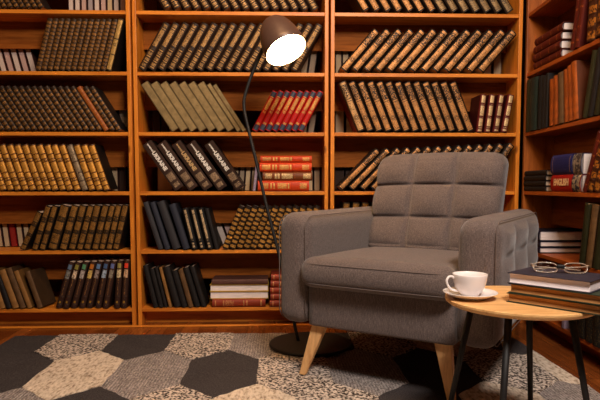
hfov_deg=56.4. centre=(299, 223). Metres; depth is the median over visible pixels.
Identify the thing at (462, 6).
book
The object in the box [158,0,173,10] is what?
book
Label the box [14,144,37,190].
book
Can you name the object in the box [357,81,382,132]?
book
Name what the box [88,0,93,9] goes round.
book
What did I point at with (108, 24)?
book
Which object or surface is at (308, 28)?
book
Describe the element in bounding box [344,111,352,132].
book
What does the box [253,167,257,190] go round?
book
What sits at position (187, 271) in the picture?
book
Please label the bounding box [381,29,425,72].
book
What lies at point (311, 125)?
book
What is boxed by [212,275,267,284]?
book
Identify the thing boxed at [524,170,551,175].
book
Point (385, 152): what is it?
book
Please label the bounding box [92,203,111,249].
book
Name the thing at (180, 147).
book
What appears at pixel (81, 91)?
book
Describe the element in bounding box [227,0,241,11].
book
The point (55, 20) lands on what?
book
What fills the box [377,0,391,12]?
book
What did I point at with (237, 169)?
book
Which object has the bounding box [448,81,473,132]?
book
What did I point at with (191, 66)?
book
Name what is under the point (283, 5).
book
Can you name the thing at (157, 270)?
book
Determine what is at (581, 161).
book
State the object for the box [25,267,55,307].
book
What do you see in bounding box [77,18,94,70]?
book
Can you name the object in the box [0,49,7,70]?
book
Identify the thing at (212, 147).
book
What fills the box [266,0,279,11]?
book
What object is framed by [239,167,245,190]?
book
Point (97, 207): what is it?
book
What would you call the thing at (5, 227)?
book
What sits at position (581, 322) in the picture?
book
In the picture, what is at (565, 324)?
book
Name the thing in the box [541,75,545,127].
book
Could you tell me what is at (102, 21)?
book
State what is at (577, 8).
book
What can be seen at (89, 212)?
book
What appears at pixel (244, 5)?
book
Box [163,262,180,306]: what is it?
book
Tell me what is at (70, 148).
book
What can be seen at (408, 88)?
book
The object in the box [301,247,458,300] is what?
seat cushion
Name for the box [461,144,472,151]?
book
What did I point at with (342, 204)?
book
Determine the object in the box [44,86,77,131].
book
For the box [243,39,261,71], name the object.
book
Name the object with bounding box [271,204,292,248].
book
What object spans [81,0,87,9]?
book
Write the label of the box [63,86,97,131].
book
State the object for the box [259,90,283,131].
book
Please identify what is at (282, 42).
floor lamp
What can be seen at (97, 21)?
book
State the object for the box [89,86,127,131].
book
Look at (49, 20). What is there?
book
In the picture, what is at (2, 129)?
book
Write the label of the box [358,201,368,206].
book
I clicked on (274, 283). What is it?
book
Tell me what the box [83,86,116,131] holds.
book
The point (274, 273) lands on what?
book
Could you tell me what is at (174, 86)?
book
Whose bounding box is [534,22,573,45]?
book
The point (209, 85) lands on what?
book
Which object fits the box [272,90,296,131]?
book
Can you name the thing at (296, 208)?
book
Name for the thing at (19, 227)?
book
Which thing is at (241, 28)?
book
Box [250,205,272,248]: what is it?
book
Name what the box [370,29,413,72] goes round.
book
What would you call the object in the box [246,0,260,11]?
book
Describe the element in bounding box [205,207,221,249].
book
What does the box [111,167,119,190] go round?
book
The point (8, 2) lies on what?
book
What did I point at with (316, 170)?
book
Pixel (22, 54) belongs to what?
book
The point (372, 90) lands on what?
book
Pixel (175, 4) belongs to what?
book
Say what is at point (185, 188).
book
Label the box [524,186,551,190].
book
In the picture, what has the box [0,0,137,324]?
bookcase
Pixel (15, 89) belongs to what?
book
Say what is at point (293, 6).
book
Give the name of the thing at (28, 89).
book
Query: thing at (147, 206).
book
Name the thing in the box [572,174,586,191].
book
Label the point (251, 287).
book
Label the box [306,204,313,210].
book
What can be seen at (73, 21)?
book
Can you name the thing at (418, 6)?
book
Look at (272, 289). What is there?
book
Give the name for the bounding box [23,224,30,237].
book
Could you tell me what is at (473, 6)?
book
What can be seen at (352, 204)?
book
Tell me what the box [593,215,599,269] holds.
book
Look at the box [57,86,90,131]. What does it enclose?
book
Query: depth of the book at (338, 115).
3.15 m
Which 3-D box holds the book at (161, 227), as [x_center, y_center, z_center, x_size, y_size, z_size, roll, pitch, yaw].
[-0.746,0.008,3.041,0.103,0.259,0.150,0,4,-2]
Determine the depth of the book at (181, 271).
3.00 m
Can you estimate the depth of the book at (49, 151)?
2.93 m
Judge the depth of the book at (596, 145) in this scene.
2.30 m
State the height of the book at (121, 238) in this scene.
0.246 m
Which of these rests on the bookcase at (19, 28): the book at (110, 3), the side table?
the book at (110, 3)
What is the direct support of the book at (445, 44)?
on the bookcase at (347, 31)
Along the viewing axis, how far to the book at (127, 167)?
3.13 m
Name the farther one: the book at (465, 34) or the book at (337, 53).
the book at (337, 53)
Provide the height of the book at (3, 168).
0.249 m
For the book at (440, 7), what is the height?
0.252 m
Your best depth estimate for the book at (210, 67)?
2.91 m
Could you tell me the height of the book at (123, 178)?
0.200 m
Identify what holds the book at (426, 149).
on the bookcase at (347, 31)
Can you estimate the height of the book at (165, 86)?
0.265 m
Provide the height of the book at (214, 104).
0.265 m
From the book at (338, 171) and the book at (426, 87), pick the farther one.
the book at (338, 171)
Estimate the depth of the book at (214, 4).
2.90 m
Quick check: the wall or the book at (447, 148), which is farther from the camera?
the wall
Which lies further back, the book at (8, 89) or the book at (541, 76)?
the book at (8, 89)
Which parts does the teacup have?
handle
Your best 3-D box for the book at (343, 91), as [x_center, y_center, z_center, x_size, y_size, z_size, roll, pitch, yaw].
[0.271,-0.623,3.030,0.144,0.271,0.154,0,4,-2]
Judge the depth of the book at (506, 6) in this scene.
2.95 m
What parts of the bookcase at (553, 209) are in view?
panel, shelf, shelf, shelf, shelf, panel, shelf, shelf, panel, panel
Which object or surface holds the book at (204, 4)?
on the bookcase at (147, 21)
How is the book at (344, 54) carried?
on the bookcase at (347, 31)
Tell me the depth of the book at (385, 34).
2.94 m
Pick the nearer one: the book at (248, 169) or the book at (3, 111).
the book at (3, 111)
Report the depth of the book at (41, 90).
2.91 m
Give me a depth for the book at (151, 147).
2.95 m
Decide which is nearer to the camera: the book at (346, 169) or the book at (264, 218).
the book at (264, 218)
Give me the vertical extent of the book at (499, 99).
0.203 m
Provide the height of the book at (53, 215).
0.242 m
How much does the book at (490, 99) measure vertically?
0.203 m
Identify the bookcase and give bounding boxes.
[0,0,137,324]
[132,0,328,324]
[328,0,522,211]
[519,0,599,359]
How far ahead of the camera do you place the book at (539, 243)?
2.82 m
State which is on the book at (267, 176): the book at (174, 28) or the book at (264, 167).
the book at (264, 167)
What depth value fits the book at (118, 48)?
2.91 m
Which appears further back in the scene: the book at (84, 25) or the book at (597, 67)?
the book at (84, 25)
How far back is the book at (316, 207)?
2.99 m
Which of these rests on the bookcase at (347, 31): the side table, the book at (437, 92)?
the book at (437, 92)
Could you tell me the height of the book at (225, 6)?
0.245 m
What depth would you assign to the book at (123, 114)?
3.11 m
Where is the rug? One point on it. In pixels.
(178, 366)
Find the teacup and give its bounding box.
[445,271,487,295]
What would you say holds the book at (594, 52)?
on the bookcase at (553, 209)
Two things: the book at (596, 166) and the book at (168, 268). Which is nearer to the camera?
the book at (596, 166)
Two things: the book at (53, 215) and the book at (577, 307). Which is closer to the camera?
the book at (577, 307)
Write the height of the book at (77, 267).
0.255 m
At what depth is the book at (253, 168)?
3.16 m
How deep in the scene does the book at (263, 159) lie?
2.97 m
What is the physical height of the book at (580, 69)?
0.261 m
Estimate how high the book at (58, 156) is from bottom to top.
0.249 m
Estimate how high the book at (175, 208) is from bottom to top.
0.250 m
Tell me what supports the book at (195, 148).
on the bookcase at (147, 21)
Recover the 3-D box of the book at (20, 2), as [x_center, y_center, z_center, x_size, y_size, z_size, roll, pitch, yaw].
[-1.481,-1.214,2.933,0.142,0.221,0.149,0,4,-2]
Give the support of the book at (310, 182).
on the bookcase at (147, 21)
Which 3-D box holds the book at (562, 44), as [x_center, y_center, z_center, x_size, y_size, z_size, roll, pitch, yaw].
[1.272,-0.837,2.731,0.153,0.040,0.300,0,4,0]
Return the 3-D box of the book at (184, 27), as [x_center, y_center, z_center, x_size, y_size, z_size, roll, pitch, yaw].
[-0.659,-0.923,2.976,0.172,0.256,0.156,0,4,-2]
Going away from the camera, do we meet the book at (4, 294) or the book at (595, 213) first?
the book at (595, 213)
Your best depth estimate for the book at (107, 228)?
2.96 m
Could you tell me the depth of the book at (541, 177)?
2.81 m
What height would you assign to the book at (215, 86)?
0.250 m
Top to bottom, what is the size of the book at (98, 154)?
0.249 m
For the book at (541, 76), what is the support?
on the bookcase at (553, 209)
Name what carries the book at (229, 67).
on the bookcase at (147, 21)
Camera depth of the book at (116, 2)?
3.07 m
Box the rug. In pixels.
[0,331,599,399]
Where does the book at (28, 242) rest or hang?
on the bookcase at (19, 28)
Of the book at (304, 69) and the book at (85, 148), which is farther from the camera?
the book at (304, 69)
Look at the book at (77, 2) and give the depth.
3.06 m
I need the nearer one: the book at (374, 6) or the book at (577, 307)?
the book at (577, 307)
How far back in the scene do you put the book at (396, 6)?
2.93 m
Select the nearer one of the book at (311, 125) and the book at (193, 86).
the book at (193, 86)
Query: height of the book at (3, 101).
0.237 m
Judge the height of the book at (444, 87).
0.271 m
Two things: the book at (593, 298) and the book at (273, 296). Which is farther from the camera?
the book at (273, 296)
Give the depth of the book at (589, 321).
2.32 m
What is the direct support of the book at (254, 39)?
on the bookcase at (147, 21)
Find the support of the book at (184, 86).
on the bookcase at (147, 21)
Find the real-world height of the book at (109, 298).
0.258 m
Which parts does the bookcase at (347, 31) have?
panel, panel, panel, panel, panel, shelf, shelf, shelf, shelf, panel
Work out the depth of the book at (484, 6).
2.95 m
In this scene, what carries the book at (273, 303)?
on the bookcase at (147, 21)
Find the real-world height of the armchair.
0.886 m
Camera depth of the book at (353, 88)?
2.96 m
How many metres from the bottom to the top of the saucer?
0.018 m
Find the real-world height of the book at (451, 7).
0.252 m
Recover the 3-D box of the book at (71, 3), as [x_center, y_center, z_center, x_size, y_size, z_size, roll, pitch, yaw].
[-1.253,-1.216,3.119,0.028,0.200,0.123,0,4,-2]
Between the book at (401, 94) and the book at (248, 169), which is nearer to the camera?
the book at (401, 94)
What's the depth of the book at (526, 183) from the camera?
2.83 m
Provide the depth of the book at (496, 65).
3.16 m
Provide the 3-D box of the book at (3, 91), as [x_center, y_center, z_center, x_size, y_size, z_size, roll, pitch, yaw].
[-1.483,-0.601,2.977,0.162,0.237,0.150,0,4,-2]
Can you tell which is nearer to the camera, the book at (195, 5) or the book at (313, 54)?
the book at (195, 5)
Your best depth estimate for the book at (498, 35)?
2.96 m
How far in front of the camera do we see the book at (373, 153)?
2.98 m
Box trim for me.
[0,323,311,328]
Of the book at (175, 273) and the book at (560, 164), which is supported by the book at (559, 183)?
the book at (560, 164)
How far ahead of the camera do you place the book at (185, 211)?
2.97 m
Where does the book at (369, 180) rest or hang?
on the bookcase at (347, 31)
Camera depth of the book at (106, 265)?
2.98 m
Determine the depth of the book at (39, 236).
2.95 m
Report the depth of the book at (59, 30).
2.89 m
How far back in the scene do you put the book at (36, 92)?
2.91 m
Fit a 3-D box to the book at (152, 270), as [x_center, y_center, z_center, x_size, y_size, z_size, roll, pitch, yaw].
[-0.769,0.340,3.061,0.072,0.215,0.149,0,4,-2]
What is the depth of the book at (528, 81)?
2.94 m
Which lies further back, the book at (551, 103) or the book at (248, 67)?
the book at (248, 67)
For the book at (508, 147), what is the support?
on the bookcase at (347, 31)
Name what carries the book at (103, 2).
on the bookcase at (19, 28)
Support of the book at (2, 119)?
on the bookcase at (19, 28)
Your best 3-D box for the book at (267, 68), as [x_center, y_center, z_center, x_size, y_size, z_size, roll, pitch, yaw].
[-0.115,-0.925,2.997,0.172,0.256,0.156,0,4,-2]
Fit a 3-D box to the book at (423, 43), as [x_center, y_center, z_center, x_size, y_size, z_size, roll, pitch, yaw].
[0.617,-0.915,3.021,0.209,0.231,0.154,0,4,-2]
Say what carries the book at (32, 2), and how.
on the bookcase at (19, 28)
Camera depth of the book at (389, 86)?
2.97 m
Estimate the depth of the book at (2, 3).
2.87 m
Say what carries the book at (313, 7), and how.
on the bookcase at (147, 21)
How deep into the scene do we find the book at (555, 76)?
2.62 m
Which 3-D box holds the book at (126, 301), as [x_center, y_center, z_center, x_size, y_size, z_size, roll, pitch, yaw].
[-0.934,0.319,3.054,0.053,0.259,0.154,0,4,-2]
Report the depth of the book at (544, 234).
2.82 m
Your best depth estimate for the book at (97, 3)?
3.07 m
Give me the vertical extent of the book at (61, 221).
0.248 m
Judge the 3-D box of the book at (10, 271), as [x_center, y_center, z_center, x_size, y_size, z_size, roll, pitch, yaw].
[-1.507,0.339,3.034,0.098,0.223,0.150,0,4,-2]
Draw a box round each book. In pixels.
[0,0,8,8]
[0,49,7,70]
[0,85,32,131]
[0,92,26,131]
[0,102,19,131]
[0,112,13,131]
[0,122,6,131]
[0,144,14,190]
[0,144,22,190]
[0,170,7,190]
[0,224,4,245]
[0,265,19,308]
[0,266,6,308]
[0,276,11,308]
[2,49,15,70]
[2,224,11,246]
[4,0,14,8]
[5,85,39,131]
[6,264,26,308]
[7,144,29,190]
[9,224,18,246]
[10,0,20,8]
[10,49,22,70]
[11,85,45,131]
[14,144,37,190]
[14,266,35,308]
[16,0,27,9]
[16,224,23,246]
[17,49,30,70]
[18,86,52,131]
[20,210,43,249]
[22,0,33,9]
[22,144,44,190]
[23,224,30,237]
[24,86,58,131]
[25,49,39,70]
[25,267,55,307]
[28,0,39,9]
[29,144,51,190]
[31,86,64,131]
[32,204,53,249]
[34,0,51,9]
[36,18,52,70]
[36,144,59,190]
[37,85,71,131]
[40,204,60,249]
[41,18,58,70]
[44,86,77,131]
[44,144,66,190]
[47,18,64,70]
[48,203,71,249]
[50,86,84,131]
[51,144,73,190]
[53,18,70,70]
[56,258,79,307]
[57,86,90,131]
[59,18,76,70]
[59,144,81,190]
[60,203,81,249]
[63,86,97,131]
[63,258,85,308]
[65,18,82,70]
[66,144,88,190]
[68,0,74,9]
[69,203,89,249]
[70,86,103,131]
[71,18,88,70]
[71,257,92,307]
[73,144,96,190]
[75,0,80,9]
[76,86,110,131]
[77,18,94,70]
[77,203,97,249]
[79,257,100,307]
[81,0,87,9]
[81,144,103,190]
[83,18,99,71]
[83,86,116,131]
[84,203,103,249]
[87,257,107,307]
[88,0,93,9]
[88,144,117,190]
[89,18,105,71]
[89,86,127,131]
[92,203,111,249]
[94,0,100,9]
[94,18,111,71]
[95,257,114,307]
[99,203,117,249]
[101,0,106,9]
[101,18,117,71]
[103,257,119,307]
[106,18,125,71]
[106,203,123,249]
[107,0,113,9]
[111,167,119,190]
[113,203,129,249]
[114,0,119,9]
[114,257,126,307]
[118,110,127,128]
[119,167,127,190]
[120,0,125,10]
[121,257,131,307]
[127,167,128,190]
[138,22,170,71]
[142,81,180,131]
[143,140,184,190]
[143,201,163,249]
[143,261,158,307]
[148,21,179,71]
[149,264,163,307]
[150,201,171,249]
[151,81,189,131]
[152,110,160,131]
[155,264,168,306]
[157,22,189,71]
[157,140,199,190]
[157,167,174,190]
[157,199,181,249]
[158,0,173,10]
[159,264,173,307]
[160,81,198,131]
[161,116,169,131]
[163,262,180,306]
[167,22,199,71]
[168,0,183,10]
[169,81,207,131]
[169,202,190,249]
[172,140,214,190]
[172,266,187,307]
[177,22,208,71]
[178,0,192,10]
[178,266,193,306]
[179,81,216,131]
[180,186,195,190]
[181,206,198,249]
[183,263,200,306]
[186,22,218,71]
[187,140,228,190]
[188,0,202,10]
[188,81,225,131]
[189,206,205,249]
[190,263,209,306]
[196,22,227,71]
[197,0,211,10]
[197,81,235,131]
[197,206,213,249]
[205,22,237,71]
[205,140,245,190]
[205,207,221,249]
[207,0,221,10]
[207,83,241,131]
[210,280,268,290]
[210,291,268,298]
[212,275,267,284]
[212,299,265,306]
[213,84,246,131]
[215,22,246,71]
[216,223,226,243]
[217,0,231,11]
[222,204,244,249]
[223,223,230,233]
[224,22,256,71]
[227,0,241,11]
[229,204,251,249]
[233,167,239,190]
[234,22,261,71]
[236,204,258,248]
[237,0,250,11]
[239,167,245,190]
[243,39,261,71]
[243,204,264,248]
[245,167,251,190]
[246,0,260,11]
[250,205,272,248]
[251,167,256,190]
[252,90,276,131]
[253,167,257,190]
[255,52,266,72]
[256,0,269,11]
[257,204,279,248]
[258,181,308,190]
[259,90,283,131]
[260,156,311,162]
[260,163,310,171]
[262,61,272,72]
[263,172,311,180]
[264,204,286,248]
[265,90,290,131]
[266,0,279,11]
[270,283,280,292]
[270,293,280,299]
[270,300,280,306]
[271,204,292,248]
[271,270,280,279]
[271,280,280,286]
[272,23,303,72]
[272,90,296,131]
[276,0,289,11]
[278,90,303,131]
[278,204,299,247]
[281,23,313,72]
[285,0,298,11]
[285,90,309,131]
[290,23,322,72]
[291,90,316,131]
[295,0,308,11]
[297,91,322,131]
[298,204,306,211]
[301,57,308,72]
[305,0,318,11]
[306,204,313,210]
[307,111,316,132]
[308,51,316,72]
[309,167,312,190]
[313,167,319,190]
[313,204,320,210]
[334,111,343,132]
[334,167,343,190]
[335,51,340,72]
[335,148,379,190]
[336,81,364,132]
[337,28,378,72]
[340,201,349,208]
[341,51,348,64]
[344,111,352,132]
[344,167,353,190]
[347,0,369,12]
[347,81,373,132]
[347,148,390,190]
[348,29,390,72]
[349,201,359,207]
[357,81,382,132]
[358,147,400,190]
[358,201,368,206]
[359,28,402,72]
[365,0,380,12]
[366,81,391,132]
[369,147,410,190]
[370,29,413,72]
[375,81,400,132]
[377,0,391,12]
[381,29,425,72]
[384,81,409,132]
[387,0,402,12]
[393,29,436,72]
[393,81,419,132]
[398,0,413,12]
[402,81,428,132]
[404,29,448,72]
[410,0,424,12]
[410,146,421,153]
[412,81,437,132]
[416,29,459,73]
[420,0,435,12]
[420,146,431,152]
[421,81,446,132]
[427,29,470,73]
[430,81,455,132]
[430,146,441,152]
[431,0,446,13]
[438,29,482,73]
[439,81,464,132]
[440,145,452,152]
[442,0,457,13]
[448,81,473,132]
[449,29,493,73]
[450,145,462,151]
[454,0,468,13]
[460,29,504,73]
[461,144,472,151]
[465,0,479,13]
[467,94,486,132]
[470,144,482,151]
[472,30,515,73]
[476,0,490,13]
[481,144,493,151]
[482,94,494,132]
[483,64,491,73]
[486,0,501,13]
[490,94,503,132]
[491,53,501,73]
[491,143,503,152]
[497,0,512,13]
[499,94,513,132]
[500,143,513,157]
[506,292,599,315]
[507,267,599,293]
[508,283,599,305]
[523,181,550,185]
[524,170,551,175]
[524,175,551,180]
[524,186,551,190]
[526,80,530,131]
[529,76,539,130]
[532,40,570,62]
[533,31,571,53]
[533,49,573,69]
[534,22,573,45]
[537,75,543,128]
[537,241,580,246]
[537,247,579,252]
[538,228,581,240]
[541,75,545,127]
[544,73,557,127]
[549,78,553,126]
[550,153,576,174]
[551,174,574,191]
[554,75,558,125]
[558,71,564,124]
[562,320,569,328]
[564,69,568,122]
[567,65,573,121]
[570,0,580,49]
[571,60,590,120]
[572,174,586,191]
[573,153,591,174]
[574,0,588,46]
[578,318,585,338]
[579,202,599,263]
[582,50,597,117]
[583,131,599,191]
[585,204,599,267]
[585,316,592,342]
[587,0,598,42]
[588,47,599,116]
[588,141,599,191]
[592,315,599,347]
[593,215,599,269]
[594,79,599,114]
[594,165,599,192]
[596,0,599,37]
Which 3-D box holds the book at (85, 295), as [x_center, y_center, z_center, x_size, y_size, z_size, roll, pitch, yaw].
[-1.133,0.321,3.047,0.096,0.256,0.154,0,4,-2]
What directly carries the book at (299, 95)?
on the bookcase at (147, 21)
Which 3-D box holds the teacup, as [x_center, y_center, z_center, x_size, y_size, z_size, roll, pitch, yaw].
[0.465,0.168,1.541,0.094,0.059,0.102,3,5,41]
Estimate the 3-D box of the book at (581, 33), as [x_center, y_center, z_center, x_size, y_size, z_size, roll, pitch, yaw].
[1.271,-0.895,2.394,0.153,0.274,0.100,0,4,0]
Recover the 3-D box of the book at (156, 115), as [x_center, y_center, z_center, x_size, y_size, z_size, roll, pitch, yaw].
[-0.803,-0.596,3.176,0.037,0.200,0.123,0,4,-2]
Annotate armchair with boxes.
[279,152,538,399]
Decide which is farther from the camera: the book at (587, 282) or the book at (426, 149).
the book at (426, 149)
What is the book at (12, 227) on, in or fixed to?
on the bookcase at (19, 28)
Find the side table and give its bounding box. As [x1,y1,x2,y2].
[445,286,593,399]
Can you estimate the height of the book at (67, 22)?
0.270 m
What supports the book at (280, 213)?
on the bookcase at (147, 21)
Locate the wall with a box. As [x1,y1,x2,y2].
[39,0,526,290]
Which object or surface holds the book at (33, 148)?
on the bookcase at (19, 28)
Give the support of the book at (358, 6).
on the bookcase at (347, 31)
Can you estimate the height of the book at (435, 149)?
0.243 m
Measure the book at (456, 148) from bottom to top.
0.248 m
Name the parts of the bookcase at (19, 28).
panel, shelf, shelf, shelf, panel, panel, shelf, panel, shelf, panel, shelf, panel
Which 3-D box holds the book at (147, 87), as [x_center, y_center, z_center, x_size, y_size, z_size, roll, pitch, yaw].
[-0.736,-0.617,3.003,0.191,0.265,0.144,0,4,-2]
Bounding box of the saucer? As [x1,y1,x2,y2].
[443,287,497,300]
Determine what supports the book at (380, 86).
on the bookcase at (347, 31)
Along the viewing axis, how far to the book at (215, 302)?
3.01 m
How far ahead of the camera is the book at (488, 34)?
2.96 m
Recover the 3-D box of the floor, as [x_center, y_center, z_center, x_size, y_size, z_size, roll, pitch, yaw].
[-0.712,0.742,0.525,5.350,0.050,6.220,0,4,-2]
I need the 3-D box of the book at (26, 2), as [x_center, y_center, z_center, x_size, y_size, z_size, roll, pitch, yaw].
[-1.450,-1.214,2.932,0.142,0.221,0.149,0,4,-2]
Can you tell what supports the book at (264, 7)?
on the bookcase at (147, 21)
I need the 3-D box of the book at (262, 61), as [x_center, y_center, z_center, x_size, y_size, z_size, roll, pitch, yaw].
[-0.164,-0.925,2.995,0.172,0.256,0.156,0,4,-2]
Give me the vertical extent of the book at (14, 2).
0.221 m
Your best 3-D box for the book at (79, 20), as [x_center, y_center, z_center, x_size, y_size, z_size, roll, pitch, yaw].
[-1.171,-0.929,2.961,0.098,0.270,0.150,0,4,-2]
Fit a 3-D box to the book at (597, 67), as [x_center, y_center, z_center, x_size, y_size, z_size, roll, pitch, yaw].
[1.273,-0.575,2.280,0.152,0.273,0.103,0,4,0]
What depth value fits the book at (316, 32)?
2.93 m
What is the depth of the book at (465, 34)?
2.96 m
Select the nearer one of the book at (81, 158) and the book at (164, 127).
the book at (81, 158)
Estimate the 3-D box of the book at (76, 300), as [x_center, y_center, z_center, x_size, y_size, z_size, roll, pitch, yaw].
[-1.174,0.321,3.046,0.101,0.256,0.154,0,4,-2]
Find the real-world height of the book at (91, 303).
0.257 m
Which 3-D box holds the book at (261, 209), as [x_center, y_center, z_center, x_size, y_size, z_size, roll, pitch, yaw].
[-0.246,0.015,3.058,0.123,0.240,0.151,0,4,-2]
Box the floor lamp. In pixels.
[242,15,350,356]
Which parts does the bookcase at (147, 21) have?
panel, shelf, shelf, panel, shelf, shelf, shelf, shelf, panel, panel, panel, panel, panel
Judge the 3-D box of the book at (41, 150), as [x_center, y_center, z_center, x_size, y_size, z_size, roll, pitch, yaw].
[-1.324,-0.296,2.997,0.111,0.249,0.155,0,4,-2]
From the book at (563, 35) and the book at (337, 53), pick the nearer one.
the book at (563, 35)
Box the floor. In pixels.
[0,320,599,392]
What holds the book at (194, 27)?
on the bookcase at (147, 21)
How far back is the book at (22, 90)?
2.91 m
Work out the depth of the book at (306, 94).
2.95 m
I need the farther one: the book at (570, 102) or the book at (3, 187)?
the book at (3, 187)
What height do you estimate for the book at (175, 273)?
0.206 m
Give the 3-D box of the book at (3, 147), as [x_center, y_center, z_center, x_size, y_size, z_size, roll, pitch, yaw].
[-1.515,-0.295,2.990,0.111,0.249,0.155,0,4,-2]
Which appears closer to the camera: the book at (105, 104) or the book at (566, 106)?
the book at (566, 106)
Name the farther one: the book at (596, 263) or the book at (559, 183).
the book at (559, 183)
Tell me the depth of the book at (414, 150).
2.99 m
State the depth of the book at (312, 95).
2.95 m
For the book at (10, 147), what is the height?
0.249 m
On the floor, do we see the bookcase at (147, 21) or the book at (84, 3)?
the bookcase at (147, 21)
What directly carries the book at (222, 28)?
on the bookcase at (147, 21)
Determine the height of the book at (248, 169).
0.201 m
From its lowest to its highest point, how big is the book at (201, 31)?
0.256 m
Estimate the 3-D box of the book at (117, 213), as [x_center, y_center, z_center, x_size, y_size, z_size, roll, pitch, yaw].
[-0.988,0.015,3.035,0.088,0.245,0.150,0,4,-2]
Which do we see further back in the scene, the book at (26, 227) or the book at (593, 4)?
the book at (26, 227)
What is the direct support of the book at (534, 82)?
on the bookcase at (553, 209)
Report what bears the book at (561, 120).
on the bookcase at (553, 209)
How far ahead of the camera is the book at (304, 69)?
3.13 m
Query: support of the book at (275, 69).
on the bookcase at (147, 21)
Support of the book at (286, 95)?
on the bookcase at (147, 21)
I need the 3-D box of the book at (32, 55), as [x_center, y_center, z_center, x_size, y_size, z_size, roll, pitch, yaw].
[-1.481,-0.905,3.132,0.078,0.202,0.123,0,4,-2]
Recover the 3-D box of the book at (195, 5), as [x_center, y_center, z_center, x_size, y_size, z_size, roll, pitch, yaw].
[-0.601,-1.228,2.962,0.170,0.245,0.156,0,4,-2]
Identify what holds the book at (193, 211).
on the bookcase at (147, 21)
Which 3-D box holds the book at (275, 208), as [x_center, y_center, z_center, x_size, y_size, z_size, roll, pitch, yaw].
[-0.172,0.015,3.061,0.123,0.240,0.151,0,4,-2]
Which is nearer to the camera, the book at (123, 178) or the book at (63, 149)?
the book at (63, 149)
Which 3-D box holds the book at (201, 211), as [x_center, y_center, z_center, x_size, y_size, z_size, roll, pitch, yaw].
[-0.507,0.023,3.047,0.086,0.227,0.153,0,4,-2]
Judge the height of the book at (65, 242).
0.245 m
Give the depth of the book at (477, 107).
3.00 m
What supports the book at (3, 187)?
on the bookcase at (19, 28)
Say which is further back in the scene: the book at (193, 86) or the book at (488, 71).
the book at (488, 71)
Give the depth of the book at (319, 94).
2.95 m
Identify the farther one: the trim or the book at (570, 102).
the trim
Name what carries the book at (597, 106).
on the bookcase at (553, 209)
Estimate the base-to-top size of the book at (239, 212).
0.240 m
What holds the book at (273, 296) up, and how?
on the book at (273, 303)
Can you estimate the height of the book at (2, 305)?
0.210 m
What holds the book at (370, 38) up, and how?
on the bookcase at (347, 31)
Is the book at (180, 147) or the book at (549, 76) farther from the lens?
the book at (180, 147)
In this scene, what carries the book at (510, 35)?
on the bookcase at (347, 31)
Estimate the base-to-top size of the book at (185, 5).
0.245 m
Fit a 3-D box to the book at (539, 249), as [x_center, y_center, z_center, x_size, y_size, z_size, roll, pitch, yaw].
[1.330,0.129,2.914,0.255,0.030,0.200,0,4,0]
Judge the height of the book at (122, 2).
0.200 m
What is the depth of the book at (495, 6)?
2.95 m
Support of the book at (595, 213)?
on the bookcase at (553, 209)
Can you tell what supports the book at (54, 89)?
on the bookcase at (19, 28)
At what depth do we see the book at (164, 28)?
2.90 m
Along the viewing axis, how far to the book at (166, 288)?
3.00 m
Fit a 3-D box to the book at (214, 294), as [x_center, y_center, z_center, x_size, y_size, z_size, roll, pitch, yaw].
[-0.330,0.381,3.088,0.315,0.040,0.146,0,4,-2]
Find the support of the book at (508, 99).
on the bookcase at (347, 31)
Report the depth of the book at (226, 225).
3.17 m
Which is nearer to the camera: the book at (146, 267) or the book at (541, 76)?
the book at (541, 76)
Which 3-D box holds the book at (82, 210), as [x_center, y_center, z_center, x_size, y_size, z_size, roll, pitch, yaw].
[-1.177,0.016,3.027,0.102,0.245,0.152,0,4,-2]
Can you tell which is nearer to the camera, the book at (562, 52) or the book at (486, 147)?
the book at (562, 52)
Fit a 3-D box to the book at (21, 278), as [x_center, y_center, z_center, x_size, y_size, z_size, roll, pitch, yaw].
[-1.473,0.346,3.040,0.093,0.207,0.149,0,4,-2]
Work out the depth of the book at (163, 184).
3.14 m
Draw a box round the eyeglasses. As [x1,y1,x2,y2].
[530,262,588,273]
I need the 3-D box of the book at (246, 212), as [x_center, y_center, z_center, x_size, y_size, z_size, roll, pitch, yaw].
[-0.320,0.016,3.052,0.123,0.240,0.151,0,4,-2]
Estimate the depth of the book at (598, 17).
2.24 m
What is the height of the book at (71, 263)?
0.255 m
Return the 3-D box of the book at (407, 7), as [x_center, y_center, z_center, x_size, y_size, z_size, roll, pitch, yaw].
[0.508,-1.236,2.998,0.180,0.252,0.154,0,4,-2]
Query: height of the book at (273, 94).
0.220 m
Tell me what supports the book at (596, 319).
on the bookcase at (553, 209)
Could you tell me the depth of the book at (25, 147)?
2.92 m
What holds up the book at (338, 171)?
on the bookcase at (347, 31)
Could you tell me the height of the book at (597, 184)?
0.254 m
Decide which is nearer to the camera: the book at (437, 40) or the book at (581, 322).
the book at (581, 322)
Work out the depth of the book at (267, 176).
2.97 m
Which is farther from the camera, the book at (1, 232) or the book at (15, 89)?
the book at (1, 232)
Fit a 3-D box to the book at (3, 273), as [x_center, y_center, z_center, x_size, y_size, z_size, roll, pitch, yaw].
[-1.544,0.343,3.033,0.099,0.215,0.151,0,4,-2]
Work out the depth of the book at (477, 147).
3.00 m
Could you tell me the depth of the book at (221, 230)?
3.17 m
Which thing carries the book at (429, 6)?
on the bookcase at (347, 31)
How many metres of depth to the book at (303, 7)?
2.92 m
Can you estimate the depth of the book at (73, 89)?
2.91 m
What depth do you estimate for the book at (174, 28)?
2.90 m
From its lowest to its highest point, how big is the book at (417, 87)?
0.271 m
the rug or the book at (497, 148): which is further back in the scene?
the book at (497, 148)
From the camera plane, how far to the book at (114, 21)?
2.90 m
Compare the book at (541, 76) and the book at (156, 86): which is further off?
the book at (156, 86)
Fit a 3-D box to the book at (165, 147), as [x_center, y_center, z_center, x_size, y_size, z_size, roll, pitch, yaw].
[-0.649,-0.309,3.022,0.211,0.270,0.148,0,4,-2]
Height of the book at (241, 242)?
0.240 m

